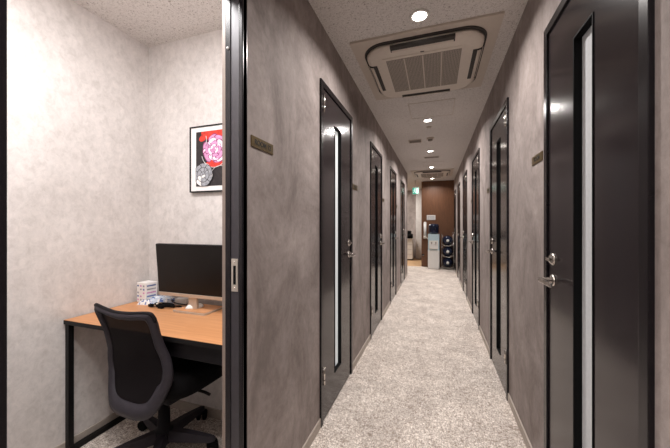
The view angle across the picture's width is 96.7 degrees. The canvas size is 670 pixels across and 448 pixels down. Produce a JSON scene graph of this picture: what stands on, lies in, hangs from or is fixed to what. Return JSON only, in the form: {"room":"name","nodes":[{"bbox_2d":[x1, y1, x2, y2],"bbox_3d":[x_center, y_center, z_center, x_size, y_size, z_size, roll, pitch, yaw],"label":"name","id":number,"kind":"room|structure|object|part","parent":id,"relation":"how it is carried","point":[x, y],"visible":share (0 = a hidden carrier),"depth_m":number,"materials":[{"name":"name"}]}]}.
{"room":"office corridor","nodes":[
{"label":"office corridor","id":0,"kind":"room"},
{"bbox_2d":[7,0,148,447],"bbox_3d":[-1.531,0.000,1.370,0.080,2.400,1.572,0,0,19],"label":"wall","id":1,"kind":"structure","parent":0,"point":[78,84],"depth_m":1.58,"materials":[{"name":"paint"}]},
{"bbox_2d":[55,413,118,447],"bbox_3d":[-1.490,1.173,1.356,0.008,0.055,1.412,0,0,19],"label":"baseboard","id":2,"kind":"structure","parent":1,"relation":"attached to","point":[113,416],"depth_m":1.69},
{"bbox_2d":[149,29,221,409],"bbox_3d":[-0.724,0.000,1.884,1.120,2.400,0.080,0,0,19],"label":"wall","id":3,"kind":"structure","parent":0,"point":[185,75],"depth_m":1.93,"materials":[{"name":"paint"}]},
{"bbox_2d":[170,400,221,419],"bbox_3d":[-0.736,1.173,1.842,1.108,0.055,0.008,0,0,19],"label":"baseboard","id":4,"kind":"structure","parent":3,"relation":"attached to","point":[182,405],"depth_m":1.89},
{"bbox_2d":[189,123,221,192],"bbox_3d":[-0.753,-0.405,1.837,0.344,0.412,0.024,0,0,19],"label":"framed picture","id":5,"kind":"object","parent":3,"relation":"attached to","point":[205,141],"visible":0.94,"depth_m":1.84,"materials":[{"name":"multicoloured paper"}]},
{"bbox_2d":[196,129,221,186],"bbox_3d":[-0.756,-0.405,1.829,0.248,0.340,0.008,0,0,19],"label":"art print","id":6,"kind":"object","parent":5,"relation":"attached to","point":[208,141],"depth_m":1.84,"materials":[{"name":"multicoloured paper"}]},
{"bbox_2d":[72,0,527,190],"bbox_3d":[0.292,-1.230,4.600,4.000,0.060,13.500,0,0,19],"label":"ceiling","id":7,"kind":"structure","parent":0,"point":[151,23],"depth_m":1.85,"materials":[{"name":"white paint"}]},
{"bbox_2d":[408,139,421,143],"bbox_3d":[1.160,-1.197,4.316,0.190,0.006,0.170,0,0,19],"label":"ceiling vent","id":8,"kind":"object","parent":7,"relation":"in","point":[416,140],"visible":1,"depth_m":4.31,"materials":[{"name":"grey metal"}]},
{"bbox_2d":[412,180,418,194],"bbox_3d":[2.197,-1.000,8.119,0.170,0.400,0.040,0,0,19],"label":"exit sign","id":9,"kind":"object","parent":7,"relation":"hanging from","point":[415,190],"visible":0.97,"depth_m":8.11,"materials":[{"name":"green plastic"}]},
{"bbox_2d":[409,9,429,22],"bbox_3d":[0.486,-1.196,1.715,0.112,0.005,0.112,0,0,19],"label":"recessed light","id":10,"kind":"object","parent":7,"relation":"in","point":[419,15],"visible":1,"depth_m":1.71,"materials":[{"name":"white glass"}]},
{"bbox_2d":[350,11,504,99],"bbox_3d":[0.677,-1.171,2.269,0.910,0.059,0.944,0,0,19],"label":"air conditioner","id":11,"kind":"object","parent":7,"relation":"attached to","point":[453,55],"visible":1,"depth_m":2.06,"materials":[{"name":"beige plastic"}]},
{"bbox_2d":[369,66,385,91],"bbox_3d":[0.345,-1.155,2.381,0.062,0.029,0.420,0,0,19],"label":"outlet","id":12,"kind":"object","parent":11,"relation":"attached to","point":[376,73],"depth_m":2.36,"materials":[{"name":"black plastic"}]},
{"bbox_2d":[390,33,454,52],"bbox_3d":[0.557,-1.160,1.914,0.400,0.019,0.054,0,0,19],"label":"outlet","id":13,"kind":"object","parent":11,"relation":"attached to","point":[436,39],"depth_m":1.90,"materials":[{"name":"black plastic"}]},
{"bbox_2d":[386,48,461,91],"bbox_3d":[0.677,-1.148,2.269,0.496,0.004,0.516,0,0,19],"label":"grille","id":14,"kind":"object","parent":11,"relation":"attached to","point":[440,68],"depth_m":2.23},
{"bbox_3d":[0.677,-1.150,2.269,0.550,0.004,0.570,0,0,19],"label":"grille frame","id":15,"kind":"part","parent":11,"relation":"part of","materials":[{"name":"beige plastic"}]},
{"bbox_3d":[0.677,-1.166,2.269,0.760,0.028,0.804,0,0,19],"label":"panel","id":16,"kind":"part","parent":11,"relation":"part of","materials":[{"name":"beige plastic"}]},
{"bbox_2d":[402,89,449,97],"bbox_3d":[0.799,-1.155,2.628,0.400,0.029,0.062,0,0,19],"label":"outlet","id":17,"kind":"object","parent":11,"relation":"attached to","point":[434,91],"depth_m":2.61,"materials":[{"name":"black plastic"}]},
{"bbox_2d":[467,47,482,78],"bbox_3d":[1.010,-1.155,2.156,0.062,0.029,0.420,0,0,19],"label":"outlet","id":18,"kind":"object","parent":11,"relation":"attached to","point":[475,57],"depth_m":2.12,"materials":[{"name":"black plastic"}]},
{"bbox_2d":[408,98,454,118],"bbox_3d":[1.010,-1.198,3.121,0.440,0.003,0.440,0,0,19],"label":"access hatch","id":19,"kind":"object","parent":7,"relation":"attached to","point":[439,107],"visible":1,"depth_m":3.09,"materials":[{"name":"white paint"}]},
{"bbox_2d":[411,168,453,177],"bbox_3d":[2.287,-1.171,7.017,0.910,0.059,0.944,0,0,19],"label":"air conditioner","id":20,"kind":"object","parent":7,"relation":"attached to","point":[435,173],"visible":1,"depth_m":6.80,"materials":[{"name":"beige plastic"}]},
{"bbox_2d":[421,173,442,176],"bbox_3d":[2.287,-1.148,7.017,0.496,0.004,0.516,0,0,19],"label":"grille","id":21,"kind":"object","parent":20,"relation":"attached to","point":[425,174],"depth_m":7.04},
{"bbox_3d":[2.287,-1.166,7.017,0.760,0.028,0.804,0,0,19],"label":"panel","id":22,"kind":"part","parent":20,"relation":"part of","materials":[{"name":"beige plastic"}]},
{"bbox_2d":[423,161,444,165],"bbox_3d":[1.964,-1.198,5.934,0.400,0.003,0.400,0,0,19],"label":"access hatch","id":23,"kind":"object","parent":7,"relation":"attached to","point":[437,163],"visible":1,"depth_m":5.90,"materials":[{"name":"white paint"}]},
{"bbox_2d":[80,258,525,447],"bbox_3d":[0.292,1.230,4.600,4.000,0.060,13.500,0,0,19],"label":"floor","id":24,"kind":"structure","parent":0,"point":[426,376],"depth_m":2.15,"materials":[{"name":"carpet"}]},
{"bbox_2d":[63,301,221,447],"bbox_3d":[-0.846,0.850,1.613,1.040,0.700,0.478,0,0,19],"label":"desk","id":25,"kind":"object","parent":24,"relation":"on","point":[185,336],"visible":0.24,"depth_m":1.55,"materials":[{"name":"brown wood"}]},
{"bbox_3d":[-1.393,0.846,1.564,0.025,0.648,0.025,0,0,19],"label":"leg","id":26,"kind":"part","parent":25,"relation":"part of","materials":[{"name":"black metal"}]},
{"bbox_3d":[-1.323,1.188,1.772,0.025,0.025,0.464,0,0,19],"label":"foot rail","id":27,"kind":"part","parent":25,"relation":"part of","materials":[{"name":"black metal"}]},
{"bbox_2d":[137,300,152,304],"bbox_3d":[-1.180,0.487,1.862,0.088,0.025,0.054,0,0,2],"label":"paper bag","id":28,"kind":"object","parent":25,"relation":"on","point":[143,302],"visible":0.83,"depth_m":1.84,"materials":[{"name":"white paper"}]},
{"bbox_2d":[137,280,156,301],"bbox_3d":[-1.218,0.438,1.933,0.089,0.125,0.077,0,0,25],"label":"carton","id":29,"kind":"object","parent":25,"relation":"on","point":[147,289],"visible":0.86,"depth_m":1.91,"materials":[{"name":"white cardboard"}]},
{"bbox_2d":[149,295,175,303],"bbox_3d":[-1.096,0.477,1.892,0.174,0.045,0.089,0,0,16],"label":"packet","id":30,"kind":"object","parent":25,"relation":"on","point":[158,298],"visible":0.59,"depth_m":1.86,"materials":[{"name":"white paper"}]},
{"bbox_2d":[148,302,181,308],"bbox_3d":[-1.017,0.485,1.785,0.228,0.030,0.069,0,0,19],"label":"cable bundle","id":31,"kind":"object","parent":25,"relation":"on","point":[160,305],"visible":1,"depth_m":1.78,"materials":[{"name":"black plastic"}]},
{"bbox_2d":[171,297,187,304],"bbox_3d":[-0.955,0.481,1.848,0.104,0.038,0.073,0,0,2],"label":"power adapter","id":32,"kind":"object","parent":25,"relation":"on","point":[180,300],"visible":0.94,"depth_m":1.83,"materials":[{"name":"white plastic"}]},
{"bbox_2d":[156,243,221,315],"bbox_3d":[-0.788,0.307,1.735,0.524,0.386,0.170,0,0,19],"label":"monitor","id":33,"kind":"object","parent":25,"relation":"on","point":[192,271],"visible":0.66,"depth_m":1.69,"materials":[{"name":"black plastic"},{"name":"dark glass"},{"name":"silver metal"}]},
{"bbox_2d":[185,302,203,308],"bbox_3d":[-0.820,0.473,1.740,0.100,0.030,0.058,0,0,-33],"label":"mouse","id":34,"kind":"object","parent":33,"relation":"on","point":[200,304],"visible":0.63,"depth_m":1.72,"materials":[{"name":"white plastic"}]},
{"bbox_2d":[164,341,221,365],"bbox_3d":[-0.645,0.564,1.489,0.498,0.083,0.310,0,0,19],"label":"desk tray","id":35,"kind":"object","parent":25,"relation":"on","point":[207,355],"depth_m":1.32,"materials":[{"name":"black metal"}]},
{"bbox_2d":[94,303,221,447],"bbox_3d":[-0.897,0.785,1.590,0.591,0.829,0.580,0,0,23],"label":"office chair","id":36,"kind":"object","parent":24,"relation":"on","point":[144,380],"visible":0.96,"depth_m":1.38,"materials":[{"name":"grey fabric"}]},
{"bbox_3d":[-0.951,0.395,1.329,0.409,0.049,0.047,0,0,23],"label":"trim","id":37,"kind":"part","parent":36,"relation":"part of","materials":[{"name":"black plastic"}]},
{"bbox_3d":[-0.939,0.610,1.358,0.364,0.408,0.078,0,0,23],"label":"panel","id":38,"kind":"part","parent":36,"relation":"part of","materials":[{"name":"black fabric"}]},
{"bbox_3d":[-0.939,0.623,1.357,0.433,0.494,0.119,0,0,23],"label":"backrest","id":39,"kind":"part","parent":36,"relation":"part of","materials":[{"name":"grey fabric"}]},
{"bbox_3d":[-1.037,1.116,1.501,0.247,0.056,0.056,0,0,-33],"label":"arm","id":40,"kind":"part","parent":36,"relation":"part of","materials":[{"name":"black plastic"}]},
{"bbox_3d":[-1.029,1.116,1.681,0.247,0.056,0.056,0,0,39],"label":"arm","id":41,"kind":"part","parent":36,"relation":"part of","materials":[{"name":"black plastic"}]},
{"bbox_3d":[-0.869,1.116,1.437,0.056,0.056,0.247,0,0,-15],"label":"arm","id":42,"kind":"part","parent":36,"relation":"part of","materials":[{"name":"black plastic"}]},
{"bbox_3d":[-0.851,1.116,1.726,0.056,0.056,0.248,0,0,23],"label":"arm","id":43,"kind":"part","parent":36,"relation":"part of","materials":[{"name":"black plastic"}]},
{"bbox_3d":[-0.756,1.116,1.577,0.247,0.056,0.056,0,0,3],"label":"arm","id":44,"kind":"part","parent":36,"relation":"part of","materials":[{"name":"black plastic"}]},
{"bbox_3d":[-0.837,0.765,1.601,0.490,0.124,0.460,0,0,23],"label":"seat","id":45,"kind":"part","parent":36,"relation":"part of","materials":[{"name":"black fabric"}]},
{"bbox_3d":[-0.695,0.850,1.518,0.147,0.024,0.016,0,0,19],"label":"height lever","id":46,"kind":"part","parent":36,"relation":"part of","materials":[{"name":"black plastic"}]},
{"bbox_2d":[407,231,413,259],"bbox_3d":[2.397,0.715,10.078,0.470,0.970,0.572,0,0,19],"label":"photocopier","id":47,"kind":"object","parent":24,"relation":"on","point":[410,240],"visible":0.48,"depth_m":9.84,"materials":[{"name":"white plastic"}]},
{"bbox_3d":[2.386,0.355,10.076,0.450,0.250,0.562,0,0,19],"label":"scanner lid","id":48,"kind":"part","parent":47,"relation":"part of","materials":[{"name":"black plastic"}]},
{"bbox_2d":[428,224,439,268],"bbox_3d":[2.664,0.598,8.041,0.296,1.205,0.378,0,0,19],"label":"water dispenser","id":49,"kind":"object","parent":24,"relation":"on","point":[433,237],"visible":1,"depth_m":7.93,"materials":[{"name":"white plastic"}]},
{"bbox_2d":[423,222,427,238],"bbox_3d":[2.540,0.185,8.320,0.150,0.490,0.110,0,0,19],"label":"dispenser","id":50,"kind":"object","parent":49,"relation":"attached to","point":[425,236],"visible":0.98,"depth_m":8.29,"materials":[{"name":"white plastic"}]},
{"bbox_2d":[428,224,438,233],"bbox_3d":[2.674,0.140,8.069,0.274,0.290,0.274,0,0,19],"label":"water bottle","id":51,"kind":"object","parent":49,"relation":"on","point":[433,228],"depth_m":7.96,"materials":[{"name":"blue plastic"}]},
{"bbox_3d":[2.674,0.485,8.069,0.290,0.430,0.310,0,0,19],"label":"dispensing panel","id":52,"kind":"part","parent":49,"relation":"part of","materials":[{"name":"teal plastic"}]},
{"bbox_2d":[441,234,453,269],"bbox_3d":[3.005,0.735,7.957,0.302,0.930,0.318,0,0,19],"label":"rack","id":53,"kind":"object","parent":24,"relation":"on","point":[441,234],"visible":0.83,"depth_m":7.85,"materials":[{"name":"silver metal"}]},
{"bbox_2d":[442,257,452,266],"bbox_3d":[3.002,1.015,7.948,0.256,0.256,0.417,0,0,19],"label":"water bottle","id":54,"kind":"object","parent":53,"relation":"in","point":[447,261],"visible":1,"depth_m":7.82,"materials":[{"name":"blue plastic"}]},
{"bbox_2d":[442,246,452,255],"bbox_3d":[3.002,0.725,7.948,0.256,0.256,0.417,0,0,19],"label":"water bottle","id":55,"kind":"object","parent":53,"relation":"in","point":[447,251],"visible":1,"depth_m":7.82,"materials":[{"name":"blue plastic"}]},
{"bbox_2d":[442,235,452,244],"bbox_3d":[3.002,0.435,7.948,0.256,0.256,0.417,0,0,19],"label":"water bottle","id":56,"kind":"object","parent":53,"relation":"in","point":[447,240],"visible":1,"depth_m":7.82,"materials":[{"name":"blue plastic"}]},
{"bbox_2d":[247,0,406,447],"bbox_3d":[0.162,0.000,2.627,0.080,2.400,9.480,0,0,19],"label":"wall","id":57,"kind":"structure","parent":0,"point":[289,49],"depth_m":1.42,"materials":[{"name":"grey paint"}]},
{"bbox_2d":[0,0,246,447],"bbox_3d":[-0.470,0.170,0.759,0.090,2.060,0.695,0,0,19],"label":"door","id":58,"kind":"structure","parent":57,"relation":"in","point":[234,12],"depth_m":1.06,"materials":[{"name":"metal"}]},
{"bbox_3d":[-0.458,0.170,0.754,0.064,2.060,0.695,0,0,19],"label":"frame","id":59,"kind":"part","parent":58,"relation":"part of","materials":[{"name":"metal"}]},
{"bbox_3d":[-0.501,0.170,0.769,0.026,2.060,0.695,0,0,19],"label":"trim","id":60,"kind":"part","parent":58,"relation":"part of","materials":[{"name":"grey metal"}]},
{"bbox_3d":[-0.357,0.182,1.061,0.026,0.116,0.004,0,0,19],"label":"strike plate","id":61,"kind":"part","parent":58,"relation":"part of","materials":[{"name":"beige metal"}]},
{"bbox_2d":[251,135,272,154],"bbox_3d":[-0.285,-0.310,1.177,0.005,0.042,0.156,0,0,19],"label":"room sign","id":62,"kind":"object","parent":57,"relation":"attached to","point":[256,142],"visible":1,"depth_m":1.17,"materials":[{"name":"gold metal"}]},
{"bbox_2d":[320,78,354,427],"bbox_3d":[0.009,0.170,2.089,0.136,2.060,0.695,0,0,19],"label":"door","id":63,"kind":"structure","parent":57,"relation":"in","point":[336,123],"depth_m":2.00,"materials":[{"name":"wood"}]},
{"bbox_3d":[-0.004,0.170,2.080,0.006,1.650,0.130,0,0,19],"label":"glass pane","id":64,"kind":"part","parent":63,"relation":"part of","materials":[{"name":"white glass"}]},
{"bbox_2d":[302,272,407,447],"bbox_3d":[0.203,1.173,2.613,0.008,0.055,9.480,0,0,19],"label":"baseboard","id":65,"kind":"structure","parent":57,"relation":"attached to","point":[313,434],"depth_m":2.45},
{"bbox_2d":[370,141,384,338],"bbox_3d":[0.463,0.170,3.428,0.136,2.060,0.695,0,0,19],"label":"door","id":66,"kind":"structure","parent":57,"relation":"in","point":[376,243],"depth_m":3.34,"materials":[{"name":"wood"}]},
{"bbox_2d":[390,166,398,304],"bbox_3d":[0.917,0.170,4.768,0.136,2.060,0.695,0,0,19],"label":"door","id":67,"kind":"structure","parent":57,"relation":"in","point":[393,176],"depth_m":4.81,"materials":[{"name":"metal"}]},
{"bbox_2d":[401,180,405,283],"bbox_3d":[1.371,0.170,6.107,0.136,2.060,0.695,0,0,19],"label":"door","id":68,"kind":"structure","parent":57,"relation":"in","point":[403,235],"depth_m":6.15,"materials":[{"name":"metal"}]},
{"bbox_2d":[407,190,415,257],"bbox_3d":[2.394,0.000,10.803,4.000,2.400,0.100,0,0,19],"label":"wall","id":69,"kind":"structure","parent":0,"point":[411,199],"depth_m":10.62,"materials":[{"name":"beige paint"}]},
{"bbox_2d":[416,189,420,258],"bbox_3d":[3.101,0.000,10.326,0.555,2.400,0.350,0,0,19],"label":"wall column","id":70,"kind":"structure","parent":0,"point":[418,197],"depth_m":10.22,"materials":[{"name":"paint"}]},
{"bbox_2d":[421,180,453,267],"bbox_3d":[3.028,0.000,8.292,1.188,2.400,0.150,0,0,19],"label":"wall","id":71,"kind":"structure","parent":0,"point":[437,197],"depth_m":8.27,"materials":[{"name":"brown wood"}]},
{"bbox_2d":[427,215,434,219],"bbox_3d":[2.683,-0.180,8.322,0.230,0.136,0.014,0,0,19],"label":"notice","id":72,"kind":"object","parent":71,"relation":"attached to","point":[429,217],"visible":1,"depth_m":8.32,"materials":[{"name":"white paper"}]},
{"bbox_2d":[454,0,669,447],"bbox_3d":[1.605,0.000,3.152,0.080,2.400,11.400,0,0,19],"label":"wall","id":73,"kind":"structure","parent":0,"point":[520,77],"depth_m":1.57,"materials":[{"name":"grey paint"}]},
{"bbox_2d":[452,189,455,271],"bbox_3d":[3.124,0.170,7.722,0.136,2.060,0.695,0,0,19],"label":"door","id":74,"kind":"structure","parent":73,"relation":"in","point":[454,229],"depth_m":7.40,"materials":[{"name":"metal"}]},
{"bbox_3d":[3.145,0.170,7.715,0.092,2.060,0.695,0,0,19],"label":"frame","id":75,"kind":"part","parent":74,"relation":"part of","materials":[{"name":"metal"}]},
{"bbox_2d":[455,182,459,280],"bbox_3d":[2.668,0.170,6.378,0.136,2.060,0.695,0,0,19],"label":"door","id":76,"kind":"structure","parent":73,"relation":"in","point":[458,186],"depth_m":6.49,"materials":[{"name":"metal"}]},
{"bbox_3d":[2.689,0.170,6.370,0.092,2.060,0.695,0,0,19],"label":"frame","id":77,"kind":"part","parent":76,"relation":"part of","materials":[{"name":"metal"}]},
{"bbox_2d":[460,170,466,299],"bbox_3d":[2.212,0.170,5.033,0.136,2.060,0.695,0,0,19],"label":"door","id":78,"kind":"structure","parent":73,"relation":"in","point":[464,232],"depth_m":4.95,"materials":[{"name":"metal"}]},
{"bbox_3d":[2.233,0.170,5.026,0.092,2.060,0.695,0,0,19],"label":"frame","id":79,"kind":"part","parent":78,"relation":"part of","materials":[{"name":"metal"}]},
{"bbox_2d":[469,148,479,329],"bbox_3d":[1.757,0.170,3.688,0.136,2.060,0.695,0,0,19],"label":"door","id":80,"kind":"structure","parent":73,"relation":"in","point":[475,235],"depth_m":3.60,"materials":[{"name":"wood"}]},
{"bbox_2d":[456,272,531,447],"bbox_3d":[1.563,1.173,3.166,0.008,0.055,11.400,0,0,19],"label":"baseboard","id":81,"kind":"structure","parent":73,"relation":"attached to","point":[513,409],"depth_m":1.84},
{"bbox_2d":[486,97,508,400],"bbox_3d":[1.301,0.170,2.343,0.136,2.060,0.695,0,0,19],"label":"door","id":82,"kind":"structure","parent":73,"relation":"in","point":[499,129],"depth_m":2.26,"materials":[{"name":"wood"}]},
{"bbox_2d":[532,151,542,165],"bbox_3d":[0.983,-0.318,1.450,0.005,0.042,0.156,0,0,19],"label":"room sign","id":83,"kind":"object","parent":73,"relation":"attached to","point":[537,158],"visible":1,"depth_m":1.44,"materials":[{"name":"gold metal"}]},
{"bbox_2d":[538,0,654,447],"bbox_3d":[0.845,0.170,0.998,0.136,2.060,0.695,0,0,19],"label":"door","id":84,"kind":"structure","parent":73,"relation":"in","point":[598,280],"depth_m":0.88,"materials":[{"name":"metal"}]},
{"bbox_3d":[0.871,0.235,1.205,0.053,0.052,0.151,0,0,19],"label":"lever handle","id":85,"kind":"part","parent":84,"relation":"part of","materials":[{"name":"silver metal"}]},
{"bbox_3d":[0.901,0.147,1.247,0.024,0.054,0.054,0,0,19],"label":"deadbolt knob","id":86,"kind":"part","parent":84,"relation":"part of","materials":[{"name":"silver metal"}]},
{"bbox_3d":[0.850,0.170,0.983,0.006,1.650,0.130,0,0,19],"label":"glass pane","id":87,"kind":"part","parent":84,"relation":"part of","materials":[{"name":"white glass"}]}
]}

